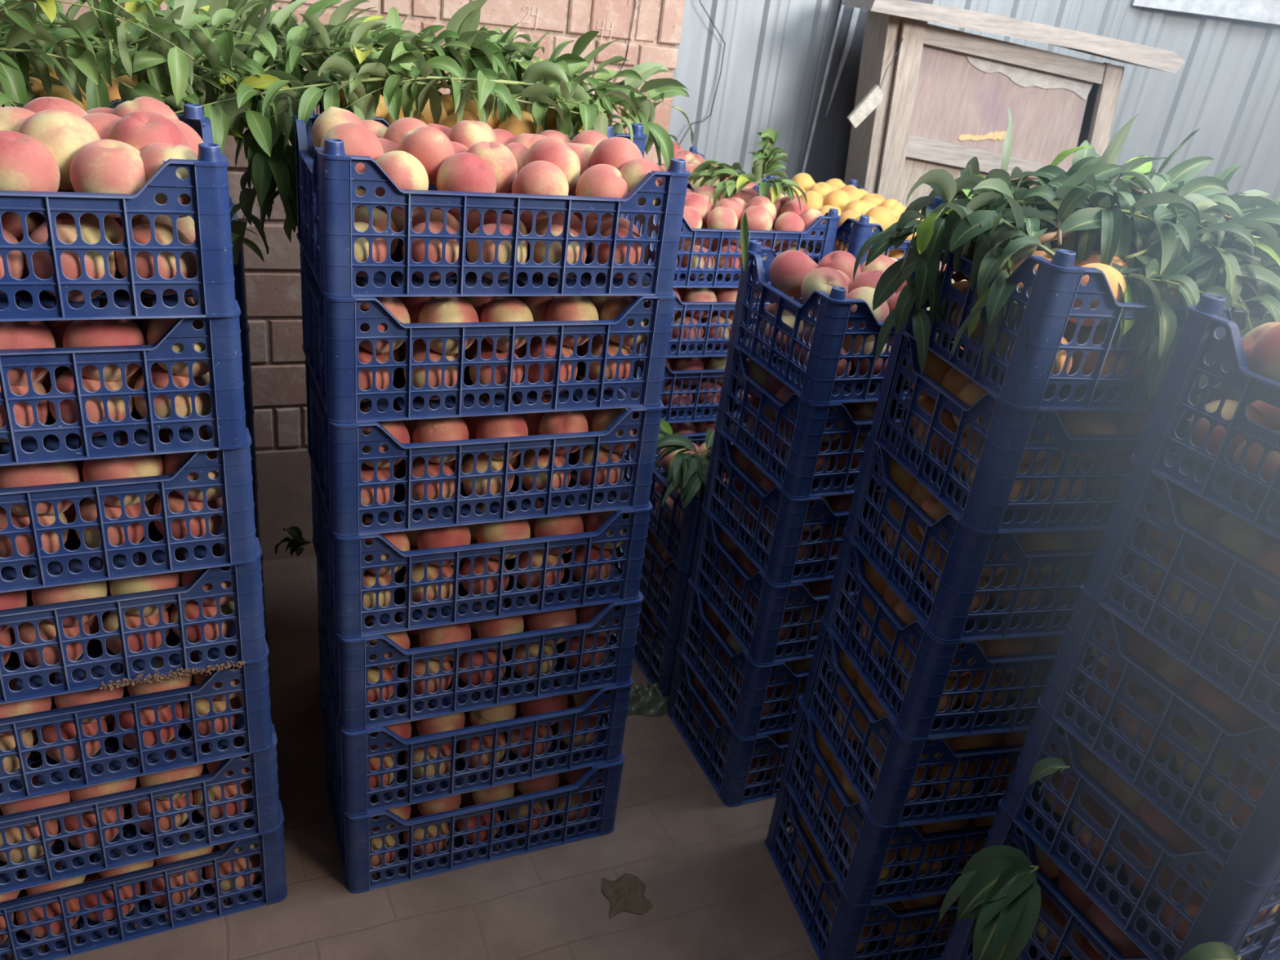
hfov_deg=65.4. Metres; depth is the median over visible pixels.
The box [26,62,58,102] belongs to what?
peach
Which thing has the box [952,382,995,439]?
peach
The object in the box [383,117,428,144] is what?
peach
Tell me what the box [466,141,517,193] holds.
peach
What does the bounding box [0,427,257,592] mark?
crate
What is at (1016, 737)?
peach
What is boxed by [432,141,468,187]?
peach
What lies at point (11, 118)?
peach
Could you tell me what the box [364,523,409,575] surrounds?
peach
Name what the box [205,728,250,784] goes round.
peach
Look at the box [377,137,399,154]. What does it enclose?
peach
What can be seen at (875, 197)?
peach
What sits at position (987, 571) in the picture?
peach
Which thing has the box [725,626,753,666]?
peach
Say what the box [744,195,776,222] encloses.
peach
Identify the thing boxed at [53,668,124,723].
peach
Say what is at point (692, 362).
peach
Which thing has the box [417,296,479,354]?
peach
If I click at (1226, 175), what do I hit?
branch
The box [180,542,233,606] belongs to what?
peach
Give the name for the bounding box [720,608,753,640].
peach
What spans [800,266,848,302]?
peach
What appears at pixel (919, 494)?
peach
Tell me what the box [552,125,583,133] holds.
peach
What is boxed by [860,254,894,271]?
peach
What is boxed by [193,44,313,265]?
branch
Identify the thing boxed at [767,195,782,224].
peach
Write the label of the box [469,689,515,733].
peach
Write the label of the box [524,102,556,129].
peach
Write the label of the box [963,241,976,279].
peach
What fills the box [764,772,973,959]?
crate
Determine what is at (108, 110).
peach
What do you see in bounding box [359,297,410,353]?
peach
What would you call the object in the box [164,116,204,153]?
peach
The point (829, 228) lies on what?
crate
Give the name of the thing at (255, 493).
crate
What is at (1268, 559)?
peach
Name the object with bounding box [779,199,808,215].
peach
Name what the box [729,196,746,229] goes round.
peach
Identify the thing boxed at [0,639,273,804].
crate
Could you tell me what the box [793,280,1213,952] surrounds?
peaches
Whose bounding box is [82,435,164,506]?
peach
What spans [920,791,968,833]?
peach
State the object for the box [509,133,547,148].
peach
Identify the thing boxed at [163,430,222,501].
peach
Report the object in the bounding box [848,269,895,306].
peach
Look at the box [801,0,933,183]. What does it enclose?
metal sheet
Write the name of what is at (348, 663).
crate
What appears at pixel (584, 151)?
peach
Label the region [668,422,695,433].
peach
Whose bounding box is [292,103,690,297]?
crate
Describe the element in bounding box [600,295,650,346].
peach
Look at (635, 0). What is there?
cable
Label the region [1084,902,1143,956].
peach
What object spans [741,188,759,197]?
peach
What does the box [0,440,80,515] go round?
peach
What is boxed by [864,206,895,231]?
peach
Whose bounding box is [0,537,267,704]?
crate
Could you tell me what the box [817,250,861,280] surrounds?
peach
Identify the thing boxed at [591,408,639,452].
peach
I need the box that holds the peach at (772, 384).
[764,367,804,395]
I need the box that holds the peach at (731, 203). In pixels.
[713,198,743,226]
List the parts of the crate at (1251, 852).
corner post, panel, corner post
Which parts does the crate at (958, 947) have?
panel, panel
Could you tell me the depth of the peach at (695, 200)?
2.68 m
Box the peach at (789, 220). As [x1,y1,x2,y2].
[773,211,804,243]
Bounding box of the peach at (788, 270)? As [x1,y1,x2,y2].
[768,249,814,297]
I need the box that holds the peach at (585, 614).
[577,590,621,637]
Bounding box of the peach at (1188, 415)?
[1179,412,1193,434]
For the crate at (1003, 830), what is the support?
on the crate at (958, 947)
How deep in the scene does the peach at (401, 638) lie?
1.79 m
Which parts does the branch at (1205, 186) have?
stem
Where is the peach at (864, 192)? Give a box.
[858,188,868,195]
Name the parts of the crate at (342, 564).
corner post, panel, corner post, panel, panel, corner post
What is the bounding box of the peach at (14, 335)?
[0,320,55,386]
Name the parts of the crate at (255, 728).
corner post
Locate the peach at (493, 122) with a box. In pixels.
[463,96,500,128]
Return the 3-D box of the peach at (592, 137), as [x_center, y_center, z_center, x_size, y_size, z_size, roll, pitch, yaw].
[-0.087,-0.573,1.760,0.084,0.084,0.086,-17,36,-40]
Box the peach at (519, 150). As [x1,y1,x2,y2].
[505,142,528,193]
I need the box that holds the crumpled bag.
[626,682,669,715]
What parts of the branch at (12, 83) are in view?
stem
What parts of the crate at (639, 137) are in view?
corner post, panel, panel, corner post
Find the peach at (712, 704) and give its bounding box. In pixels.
[706,676,735,710]
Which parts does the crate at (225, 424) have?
corner post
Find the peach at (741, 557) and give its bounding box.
[736,537,766,565]
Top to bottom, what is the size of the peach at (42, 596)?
0.102 m
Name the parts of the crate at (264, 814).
corner post, panel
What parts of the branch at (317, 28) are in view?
stem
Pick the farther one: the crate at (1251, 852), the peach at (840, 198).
the peach at (840, 198)
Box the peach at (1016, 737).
[1000,713,1033,745]
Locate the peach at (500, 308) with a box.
[480,297,533,351]
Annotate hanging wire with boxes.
[679,0,725,145]
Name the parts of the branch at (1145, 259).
stem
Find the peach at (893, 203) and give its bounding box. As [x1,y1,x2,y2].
[878,199,905,213]
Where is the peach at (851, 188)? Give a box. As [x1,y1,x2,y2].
[840,185,863,199]
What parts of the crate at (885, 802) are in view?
corner post, panel, panel, corner post, panel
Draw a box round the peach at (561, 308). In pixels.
[546,296,598,346]
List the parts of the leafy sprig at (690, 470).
stem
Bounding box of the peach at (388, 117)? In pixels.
[383,105,428,124]
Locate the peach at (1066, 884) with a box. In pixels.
[1057,866,1123,914]
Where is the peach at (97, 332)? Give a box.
[62,319,145,381]
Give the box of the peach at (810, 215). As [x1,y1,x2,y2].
[799,208,825,235]
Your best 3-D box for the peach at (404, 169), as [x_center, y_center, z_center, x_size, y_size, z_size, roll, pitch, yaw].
[-0.356,-0.444,1.477,0.085,0.084,0.084,-1,28,-16]
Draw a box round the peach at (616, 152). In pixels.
[590,137,643,170]
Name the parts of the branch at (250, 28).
stem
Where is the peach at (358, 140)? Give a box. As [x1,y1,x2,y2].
[320,122,383,173]
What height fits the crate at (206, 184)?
0.217 m
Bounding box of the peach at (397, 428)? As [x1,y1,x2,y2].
[361,420,409,468]
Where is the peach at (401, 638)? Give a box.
[368,621,410,668]
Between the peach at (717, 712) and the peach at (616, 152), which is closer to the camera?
the peach at (616, 152)
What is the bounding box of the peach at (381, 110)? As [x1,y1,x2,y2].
[342,94,388,118]
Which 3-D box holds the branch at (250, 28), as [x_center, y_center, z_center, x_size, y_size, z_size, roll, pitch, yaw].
[-0.931,-0.736,1.699,0.804,0.229,0.264,-9,31,-30]
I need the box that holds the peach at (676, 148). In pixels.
[671,141,683,154]
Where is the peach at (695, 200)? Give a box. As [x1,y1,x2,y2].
[684,191,706,220]
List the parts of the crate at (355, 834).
corner post, panel, corner post, panel, panel, corner post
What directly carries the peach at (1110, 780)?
in the crate at (1229, 911)
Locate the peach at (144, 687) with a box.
[126,656,191,709]
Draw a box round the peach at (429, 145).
[398,126,454,183]
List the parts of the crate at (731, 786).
corner post, panel, panel, corner post, panel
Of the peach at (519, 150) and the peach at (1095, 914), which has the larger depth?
the peach at (519, 150)
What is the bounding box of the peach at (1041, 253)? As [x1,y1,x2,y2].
[1003,249,1053,296]
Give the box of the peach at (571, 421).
[538,410,588,453]
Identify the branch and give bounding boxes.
[0,0,195,105]
[0,0,248,139]
[0,0,305,156]
[0,0,324,104]
[0,22,183,114]
[51,0,471,107]
[73,0,414,106]
[103,0,453,92]
[111,40,518,155]
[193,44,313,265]
[233,39,313,242]
[234,0,557,112]
[275,8,688,124]
[329,41,635,141]
[376,0,646,130]
[453,61,693,169]
[853,173,1058,290]
[865,168,998,377]
[952,174,1057,386]
[954,107,1231,220]
[1000,112,1213,252]
[1016,173,1279,404]
[1036,166,1278,258]
[1097,220,1279,328]
[1101,247,1275,404]
[1124,193,1279,269]
[1124,195,1279,322]
[1147,127,1249,220]
[1168,199,1279,302]
[1192,243,1279,311]
[1210,195,1278,221]
[1217,189,1279,219]
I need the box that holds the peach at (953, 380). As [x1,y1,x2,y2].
[941,365,990,395]
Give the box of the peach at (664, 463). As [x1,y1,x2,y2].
[658,447,693,472]
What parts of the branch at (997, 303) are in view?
stem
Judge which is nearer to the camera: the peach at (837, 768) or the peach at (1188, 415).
the peach at (1188, 415)
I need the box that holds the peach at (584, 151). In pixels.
[566,142,595,195]
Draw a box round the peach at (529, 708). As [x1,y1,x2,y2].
[520,681,567,726]
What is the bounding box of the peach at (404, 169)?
[374,151,428,210]
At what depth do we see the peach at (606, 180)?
1.57 m
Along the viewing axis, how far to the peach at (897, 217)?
2.83 m
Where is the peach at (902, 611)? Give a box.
[893,600,923,645]
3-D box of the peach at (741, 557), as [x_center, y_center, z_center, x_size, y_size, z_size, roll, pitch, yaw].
[0.262,0.167,2.267,0.086,0.087,0.088,2,27,-11]
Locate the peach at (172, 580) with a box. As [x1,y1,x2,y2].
[109,551,180,616]
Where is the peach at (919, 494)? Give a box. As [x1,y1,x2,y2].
[911,480,932,506]
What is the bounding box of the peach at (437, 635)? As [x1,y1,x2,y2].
[418,615,471,661]
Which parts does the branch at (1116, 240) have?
stem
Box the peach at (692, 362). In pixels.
[672,356,703,385]
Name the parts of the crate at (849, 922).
corner post, panel, panel, corner post, panel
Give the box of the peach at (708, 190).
[693,185,722,203]
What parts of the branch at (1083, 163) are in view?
stem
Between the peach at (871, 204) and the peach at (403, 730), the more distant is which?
the peach at (871, 204)
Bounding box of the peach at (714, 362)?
[706,355,726,383]
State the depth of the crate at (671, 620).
2.54 m
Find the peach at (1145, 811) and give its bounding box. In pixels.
[1133,797,1203,857]
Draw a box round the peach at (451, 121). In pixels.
[440,110,479,128]
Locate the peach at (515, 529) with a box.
[476,507,530,559]
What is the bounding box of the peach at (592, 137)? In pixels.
[570,129,607,147]
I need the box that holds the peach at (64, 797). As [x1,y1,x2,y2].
[0,761,71,826]
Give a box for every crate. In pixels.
[0,103,237,321]
[0,300,248,466]
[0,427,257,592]
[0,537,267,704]
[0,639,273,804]
[0,723,281,894]
[0,800,288,959]
[110,98,124,107]
[229,195,248,331]
[240,323,254,414]
[245,411,258,491]
[253,490,262,559]
[260,549,266,626]
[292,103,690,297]
[297,240,676,423]
[305,356,663,537]
[310,462,652,639]
[316,560,644,731]
[317,626,632,817]
[319,84,647,224]
[324,724,625,893]
[625,431,714,484]
[631,291,803,357]
[633,362,743,422]
[633,565,698,698]
[639,188,840,287]
[639,503,718,639]
[648,447,715,572]
[666,647,813,807]
[676,577,835,739]
[686,146,772,191]
[689,505,858,665]
[701,426,883,585]
[714,341,903,498]
[728,240,964,404]
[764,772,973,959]
[765,175,944,265]
[780,695,1059,906]
[801,617,1041,828]
[822,531,1094,741]
[843,431,1141,642]
[868,328,1206,533]
[900,195,1270,412]
[940,915,976,959]
[982,799,1150,959]
[1000,702,1279,959]
[1037,584,1279,888]
[1081,457,1279,732]
[1131,293,1279,540]
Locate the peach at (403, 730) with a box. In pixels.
[368,708,411,756]
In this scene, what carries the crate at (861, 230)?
on the crate
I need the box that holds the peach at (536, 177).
[511,160,568,218]
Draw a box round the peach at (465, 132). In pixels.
[448,120,498,148]
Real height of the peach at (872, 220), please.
0.088 m
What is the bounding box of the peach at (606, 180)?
[575,164,628,221]
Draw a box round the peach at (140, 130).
[108,111,188,151]
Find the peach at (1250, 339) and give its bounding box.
[1241,321,1279,371]
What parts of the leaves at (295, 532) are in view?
stem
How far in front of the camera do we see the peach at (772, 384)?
2.06 m
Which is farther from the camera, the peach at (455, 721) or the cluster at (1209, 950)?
the peach at (455, 721)
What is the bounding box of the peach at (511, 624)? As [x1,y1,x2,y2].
[475,603,524,650]
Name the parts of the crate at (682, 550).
panel, panel, corner post, panel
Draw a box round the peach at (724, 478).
[720,478,728,497]
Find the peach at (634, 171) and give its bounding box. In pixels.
[619,158,665,214]
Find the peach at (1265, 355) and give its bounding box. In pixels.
[1250,324,1279,382]
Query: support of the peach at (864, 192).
in the crate at (861, 230)
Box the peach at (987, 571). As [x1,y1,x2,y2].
[981,533,1017,577]
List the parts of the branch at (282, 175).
stem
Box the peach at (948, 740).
[918,725,951,768]
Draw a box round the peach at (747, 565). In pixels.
[741,557,763,593]
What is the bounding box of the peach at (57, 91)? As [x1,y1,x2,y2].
[38,83,88,111]
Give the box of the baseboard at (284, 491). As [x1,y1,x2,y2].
[255,447,315,561]
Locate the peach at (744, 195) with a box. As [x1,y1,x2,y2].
[726,190,752,203]
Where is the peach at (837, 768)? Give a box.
[831,742,874,779]
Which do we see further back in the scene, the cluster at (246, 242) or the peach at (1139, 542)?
the cluster at (246, 242)
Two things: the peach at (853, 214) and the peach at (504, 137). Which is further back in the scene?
the peach at (853, 214)
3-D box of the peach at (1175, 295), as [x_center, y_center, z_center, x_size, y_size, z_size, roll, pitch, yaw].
[0.734,-0.256,1.426,0.086,0.086,0.090,4,27,-8]
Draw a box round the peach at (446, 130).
[426,124,451,137]
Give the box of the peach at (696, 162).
[687,158,705,165]
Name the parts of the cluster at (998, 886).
stem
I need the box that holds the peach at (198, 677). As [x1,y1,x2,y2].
[193,644,241,700]
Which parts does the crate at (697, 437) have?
panel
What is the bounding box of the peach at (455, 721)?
[416,697,465,745]
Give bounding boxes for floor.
[6,555,944,959]
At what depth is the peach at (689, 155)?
3.34 m
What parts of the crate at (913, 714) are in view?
corner post, panel, panel, corner post, panel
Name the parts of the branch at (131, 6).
stem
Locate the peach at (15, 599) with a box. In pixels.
[0,590,27,633]
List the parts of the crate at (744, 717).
corner post, panel, panel, corner post, panel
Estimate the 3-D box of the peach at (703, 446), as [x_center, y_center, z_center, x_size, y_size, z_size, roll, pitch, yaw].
[0.192,-0.060,2.594,0.090,0.089,0.090,17,28,17]
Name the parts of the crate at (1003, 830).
corner post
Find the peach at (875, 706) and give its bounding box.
[866,693,893,738]
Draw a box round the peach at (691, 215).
[680,205,702,239]
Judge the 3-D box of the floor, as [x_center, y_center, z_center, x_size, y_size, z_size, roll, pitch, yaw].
[0.385,0.883,2.086,15.000,0.001,13.000,8,26,0]
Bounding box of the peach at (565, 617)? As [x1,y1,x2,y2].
[526,595,576,644]
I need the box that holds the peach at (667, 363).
[664,359,671,384]
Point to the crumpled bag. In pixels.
(646, 699)
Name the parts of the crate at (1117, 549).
corner post, panel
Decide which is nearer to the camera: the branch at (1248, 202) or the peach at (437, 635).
the branch at (1248, 202)
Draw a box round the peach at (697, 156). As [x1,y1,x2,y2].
[693,153,704,159]
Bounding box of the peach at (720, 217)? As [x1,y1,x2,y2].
[706,206,737,239]
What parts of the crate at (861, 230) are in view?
panel, corner post, panel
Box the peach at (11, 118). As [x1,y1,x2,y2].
[0,106,35,132]
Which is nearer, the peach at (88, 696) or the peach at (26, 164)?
the peach at (26, 164)
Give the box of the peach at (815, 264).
[794,259,817,297]
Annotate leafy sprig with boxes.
[626,418,728,509]
[688,126,807,212]
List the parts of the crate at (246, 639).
corner post, panel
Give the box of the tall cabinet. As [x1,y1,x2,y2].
[841,0,1185,211]
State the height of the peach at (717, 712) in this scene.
0.087 m
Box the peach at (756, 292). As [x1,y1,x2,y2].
[754,289,760,297]
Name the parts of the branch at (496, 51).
stem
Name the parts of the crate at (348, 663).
corner post, panel, corner post, panel, panel, corner post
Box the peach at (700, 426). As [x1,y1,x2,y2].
[694,413,715,443]
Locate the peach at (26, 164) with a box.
[0,130,60,191]
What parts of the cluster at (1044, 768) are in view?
stem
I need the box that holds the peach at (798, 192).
[786,186,805,196]
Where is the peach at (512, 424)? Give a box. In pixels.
[475,413,528,460]
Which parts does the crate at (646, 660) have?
panel, corner post, panel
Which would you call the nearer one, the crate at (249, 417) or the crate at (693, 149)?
the crate at (249, 417)
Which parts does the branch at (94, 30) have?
stem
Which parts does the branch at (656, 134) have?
stem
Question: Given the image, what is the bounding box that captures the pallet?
[264,626,267,644]
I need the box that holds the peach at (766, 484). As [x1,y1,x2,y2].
[759,475,782,510]
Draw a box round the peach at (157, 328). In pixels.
[146,303,208,377]
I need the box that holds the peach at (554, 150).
[524,137,580,191]
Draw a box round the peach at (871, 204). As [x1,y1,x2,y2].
[861,200,877,208]
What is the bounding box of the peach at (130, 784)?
[69,749,137,813]
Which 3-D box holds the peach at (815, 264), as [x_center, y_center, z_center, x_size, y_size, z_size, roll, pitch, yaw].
[0.334,-0.422,2.079,0.086,0.084,0.086,18,28,19]
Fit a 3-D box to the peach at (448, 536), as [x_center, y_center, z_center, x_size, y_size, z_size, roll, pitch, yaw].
[-0.347,0.106,1.771,0.094,0.092,0.091,-14,34,-37]
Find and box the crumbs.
[99,660,244,690]
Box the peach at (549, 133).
[539,129,571,143]
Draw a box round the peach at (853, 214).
[837,209,861,239]
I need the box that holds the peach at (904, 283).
[895,280,906,293]
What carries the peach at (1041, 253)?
in the crate at (1055, 285)
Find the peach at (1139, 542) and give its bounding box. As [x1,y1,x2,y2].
[1133,530,1153,546]
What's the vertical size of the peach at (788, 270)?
0.092 m
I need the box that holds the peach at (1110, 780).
[1100,764,1144,813]
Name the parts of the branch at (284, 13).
stem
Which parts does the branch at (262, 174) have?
stem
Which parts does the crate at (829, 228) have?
panel, corner post, panel, panel, corner post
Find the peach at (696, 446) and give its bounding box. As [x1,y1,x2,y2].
[691,442,698,453]
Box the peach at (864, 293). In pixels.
[844,286,888,336]
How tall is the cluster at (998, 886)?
0.167 m
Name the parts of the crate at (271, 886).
corner post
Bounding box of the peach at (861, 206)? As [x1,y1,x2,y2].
[842,200,870,214]
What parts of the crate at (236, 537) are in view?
corner post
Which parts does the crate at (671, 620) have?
panel, corner post, panel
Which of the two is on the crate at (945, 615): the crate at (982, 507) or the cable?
the crate at (982, 507)
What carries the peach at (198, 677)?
in the crate at (255, 728)
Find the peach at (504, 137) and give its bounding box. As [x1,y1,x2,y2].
[493,128,515,145]
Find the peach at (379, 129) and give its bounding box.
[362,120,387,137]
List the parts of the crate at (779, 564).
corner post, panel, panel, corner post, panel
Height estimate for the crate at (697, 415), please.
0.200 m
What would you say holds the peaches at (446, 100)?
in the crate
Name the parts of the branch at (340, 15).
stem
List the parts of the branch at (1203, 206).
stem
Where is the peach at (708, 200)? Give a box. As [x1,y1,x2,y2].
[697,193,715,226]
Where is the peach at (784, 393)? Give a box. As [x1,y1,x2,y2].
[773,385,799,428]
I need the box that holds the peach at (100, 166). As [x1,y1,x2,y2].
[69,139,146,217]
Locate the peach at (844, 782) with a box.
[839,766,875,815]
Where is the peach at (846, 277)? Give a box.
[836,269,851,294]
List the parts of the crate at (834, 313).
corner post, panel, corner post, panel, panel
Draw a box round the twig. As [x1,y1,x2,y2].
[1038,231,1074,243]
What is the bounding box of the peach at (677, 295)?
[672,287,680,314]
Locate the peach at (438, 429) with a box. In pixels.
[413,417,468,462]
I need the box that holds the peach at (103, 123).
[81,112,121,139]
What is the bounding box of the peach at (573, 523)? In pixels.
[533,514,583,554]
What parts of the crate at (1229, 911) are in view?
corner post, panel, corner post, panel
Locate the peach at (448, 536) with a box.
[417,518,471,565]
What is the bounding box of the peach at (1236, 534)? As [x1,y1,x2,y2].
[1208,512,1279,586]
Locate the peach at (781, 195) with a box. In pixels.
[768,186,786,200]
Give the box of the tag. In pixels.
[847,37,903,128]
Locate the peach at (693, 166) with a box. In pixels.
[688,164,697,170]
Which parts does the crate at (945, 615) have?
corner post, panel, panel, corner post, panel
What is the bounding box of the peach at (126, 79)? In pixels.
[97,65,134,87]
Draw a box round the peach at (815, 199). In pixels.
[799,191,823,209]
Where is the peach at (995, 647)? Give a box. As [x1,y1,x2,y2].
[982,619,1035,673]
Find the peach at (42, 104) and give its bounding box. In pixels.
[22,97,88,116]
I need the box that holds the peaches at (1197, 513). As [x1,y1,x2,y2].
[0,171,1279,959]
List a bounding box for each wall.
[44,0,685,450]
[668,0,1155,185]
[1108,7,1279,204]
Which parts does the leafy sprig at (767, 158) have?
stem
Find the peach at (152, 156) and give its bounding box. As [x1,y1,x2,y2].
[139,142,197,217]
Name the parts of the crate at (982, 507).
corner post, panel, panel, corner post, panel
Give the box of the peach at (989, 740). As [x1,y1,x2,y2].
[950,715,1001,761]
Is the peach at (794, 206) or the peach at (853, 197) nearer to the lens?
the peach at (794, 206)
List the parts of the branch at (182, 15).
stem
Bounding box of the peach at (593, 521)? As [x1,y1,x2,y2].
[584,510,628,549]
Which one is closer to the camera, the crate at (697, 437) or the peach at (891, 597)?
the peach at (891, 597)
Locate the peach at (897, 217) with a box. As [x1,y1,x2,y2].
[894,215,916,239]
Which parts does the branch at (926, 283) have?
stem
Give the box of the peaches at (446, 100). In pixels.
[57,64,908,601]
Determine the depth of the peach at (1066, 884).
1.48 m
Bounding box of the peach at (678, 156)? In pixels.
[674,153,688,164]
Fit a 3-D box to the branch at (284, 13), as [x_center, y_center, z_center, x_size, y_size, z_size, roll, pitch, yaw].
[-0.691,-0.772,1.815,0.759,0.233,0.253,-4,29,-22]
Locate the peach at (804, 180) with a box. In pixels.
[790,173,815,191]
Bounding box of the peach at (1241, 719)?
[1186,677,1266,742]
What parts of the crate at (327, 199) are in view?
corner post, panel, corner post, panel, panel, panel, corner post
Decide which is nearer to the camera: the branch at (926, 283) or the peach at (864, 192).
the branch at (926, 283)
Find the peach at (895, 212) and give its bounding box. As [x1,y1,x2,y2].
[886,207,901,216]
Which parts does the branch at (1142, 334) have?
stem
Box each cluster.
[237,228,264,262]
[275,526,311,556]
[938,844,1041,959]
[1029,757,1070,795]
[1178,942,1241,959]
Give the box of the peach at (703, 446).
[697,442,711,457]
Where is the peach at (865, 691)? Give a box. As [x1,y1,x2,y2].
[857,660,900,700]
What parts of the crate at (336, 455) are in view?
corner post, panel, corner post, panel, panel, corner post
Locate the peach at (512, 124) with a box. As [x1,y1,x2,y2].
[497,110,543,136]
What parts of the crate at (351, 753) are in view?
corner post, panel, corner post, panel, panel, corner post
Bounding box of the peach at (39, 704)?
[0,668,53,736]
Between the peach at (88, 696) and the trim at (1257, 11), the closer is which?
the peach at (88, 696)
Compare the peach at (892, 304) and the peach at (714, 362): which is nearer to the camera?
the peach at (892, 304)
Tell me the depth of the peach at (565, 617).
1.91 m
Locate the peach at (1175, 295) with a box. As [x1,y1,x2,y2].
[1142,273,1184,304]
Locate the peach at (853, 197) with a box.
[845,191,859,201]
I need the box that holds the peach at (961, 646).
[948,628,983,676]
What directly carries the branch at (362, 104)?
in the crate at (327, 199)
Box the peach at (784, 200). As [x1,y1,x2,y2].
[778,195,803,206]
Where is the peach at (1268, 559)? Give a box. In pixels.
[1249,542,1279,616]
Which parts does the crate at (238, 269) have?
panel, corner post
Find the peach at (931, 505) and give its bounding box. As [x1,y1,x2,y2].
[917,494,956,547]
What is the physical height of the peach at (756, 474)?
0.092 m
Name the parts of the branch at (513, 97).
stem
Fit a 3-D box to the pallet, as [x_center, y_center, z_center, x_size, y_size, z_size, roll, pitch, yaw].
[-1.295,0.351,2.612,0.573,0.070,0.360,-5,29,-23]
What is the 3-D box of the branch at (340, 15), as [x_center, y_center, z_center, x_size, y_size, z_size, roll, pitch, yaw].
[-0.686,-0.853,1.938,0.803,0.214,0.268,-5,29,-25]
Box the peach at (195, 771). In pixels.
[138,737,204,799]
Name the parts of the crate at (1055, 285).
corner post, panel, panel, corner post, panel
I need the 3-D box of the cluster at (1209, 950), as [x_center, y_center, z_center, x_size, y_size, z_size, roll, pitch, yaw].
[0.681,0.596,1.176,0.088,0.085,0.068,17,28,18]
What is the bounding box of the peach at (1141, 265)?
[1138,262,1143,274]
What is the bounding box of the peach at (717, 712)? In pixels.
[713,706,732,736]
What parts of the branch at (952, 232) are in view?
stem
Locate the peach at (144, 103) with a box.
[111,96,178,119]
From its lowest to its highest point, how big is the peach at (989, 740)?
0.094 m
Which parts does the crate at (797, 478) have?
corner post, panel, panel, corner post, panel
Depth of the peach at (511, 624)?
1.86 m
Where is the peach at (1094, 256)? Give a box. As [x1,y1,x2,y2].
[1074,250,1128,267]
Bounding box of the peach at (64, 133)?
[17,109,101,190]
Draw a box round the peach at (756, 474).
[748,462,765,484]
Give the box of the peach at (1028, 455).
[1020,413,1052,463]
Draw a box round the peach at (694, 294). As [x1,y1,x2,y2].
[684,287,716,318]
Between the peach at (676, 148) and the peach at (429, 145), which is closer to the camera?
the peach at (429, 145)
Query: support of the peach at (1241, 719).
in the crate at (1251, 852)
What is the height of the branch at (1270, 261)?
0.251 m
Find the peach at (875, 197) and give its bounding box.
[859,193,885,206]
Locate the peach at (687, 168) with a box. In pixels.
[685,163,693,172]
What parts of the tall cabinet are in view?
post, panel, panel, rail, panel, rail, post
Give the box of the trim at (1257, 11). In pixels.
[1131,0,1279,24]
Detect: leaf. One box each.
[600,873,653,918]
[740,212,748,271]
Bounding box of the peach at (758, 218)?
[739,205,773,230]
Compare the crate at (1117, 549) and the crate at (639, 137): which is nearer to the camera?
the crate at (1117, 549)
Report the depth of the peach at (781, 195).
2.90 m
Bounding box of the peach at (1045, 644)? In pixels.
[1033,615,1069,666]
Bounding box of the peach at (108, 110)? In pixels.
[85,106,114,114]
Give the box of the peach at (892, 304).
[888,290,929,313]
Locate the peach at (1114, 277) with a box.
[1068,262,1126,326]
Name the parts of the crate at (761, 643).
corner post, panel, panel, corner post, panel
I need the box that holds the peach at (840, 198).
[822,190,850,210]
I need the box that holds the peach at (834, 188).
[829,184,839,190]
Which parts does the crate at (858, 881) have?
corner post, panel, panel, corner post, panel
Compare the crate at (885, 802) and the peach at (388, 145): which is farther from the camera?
the crate at (885, 802)
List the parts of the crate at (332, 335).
corner post, panel, corner post, panel, panel, corner post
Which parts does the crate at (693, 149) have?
panel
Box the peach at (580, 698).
[571,671,611,716]
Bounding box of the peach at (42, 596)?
[31,560,107,626]
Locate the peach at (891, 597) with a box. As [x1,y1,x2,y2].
[883,572,929,609]
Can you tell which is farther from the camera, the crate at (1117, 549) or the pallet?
the pallet
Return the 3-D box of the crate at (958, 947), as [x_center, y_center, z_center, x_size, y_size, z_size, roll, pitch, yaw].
[0.848,0.818,1.668,0.574,0.200,0.361,-6,30,-25]
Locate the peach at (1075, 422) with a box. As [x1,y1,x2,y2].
[1058,410,1117,460]
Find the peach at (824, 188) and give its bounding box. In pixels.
[808,182,833,198]
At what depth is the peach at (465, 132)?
1.64 m
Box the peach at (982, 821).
[970,788,999,826]
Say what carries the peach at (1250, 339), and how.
in the crate at (1209, 331)
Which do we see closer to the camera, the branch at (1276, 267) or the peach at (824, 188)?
the branch at (1276, 267)
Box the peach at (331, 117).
[311,106,364,147]
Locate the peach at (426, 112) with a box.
[400,97,447,124]
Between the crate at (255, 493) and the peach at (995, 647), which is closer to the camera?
the peach at (995, 647)
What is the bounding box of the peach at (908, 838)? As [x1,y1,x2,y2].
[890,812,919,843]
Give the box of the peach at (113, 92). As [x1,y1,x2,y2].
[107,84,139,103]
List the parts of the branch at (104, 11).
stem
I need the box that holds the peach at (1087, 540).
[1075,516,1104,568]
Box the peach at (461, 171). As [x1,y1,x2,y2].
[435,152,496,215]
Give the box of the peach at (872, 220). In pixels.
[848,216,879,238]
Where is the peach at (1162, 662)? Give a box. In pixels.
[1148,645,1215,694]
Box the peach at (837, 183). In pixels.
[825,178,845,190]
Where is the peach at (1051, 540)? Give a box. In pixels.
[1016,514,1078,574]
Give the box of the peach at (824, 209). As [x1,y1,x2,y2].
[817,204,842,215]
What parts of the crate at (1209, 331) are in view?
corner post, panel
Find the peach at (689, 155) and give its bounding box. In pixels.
[676,150,696,161]
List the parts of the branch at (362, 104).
stem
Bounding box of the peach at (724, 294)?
[715,287,737,319]
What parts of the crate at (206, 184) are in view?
panel, panel, corner post, panel, corner post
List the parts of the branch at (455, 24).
stem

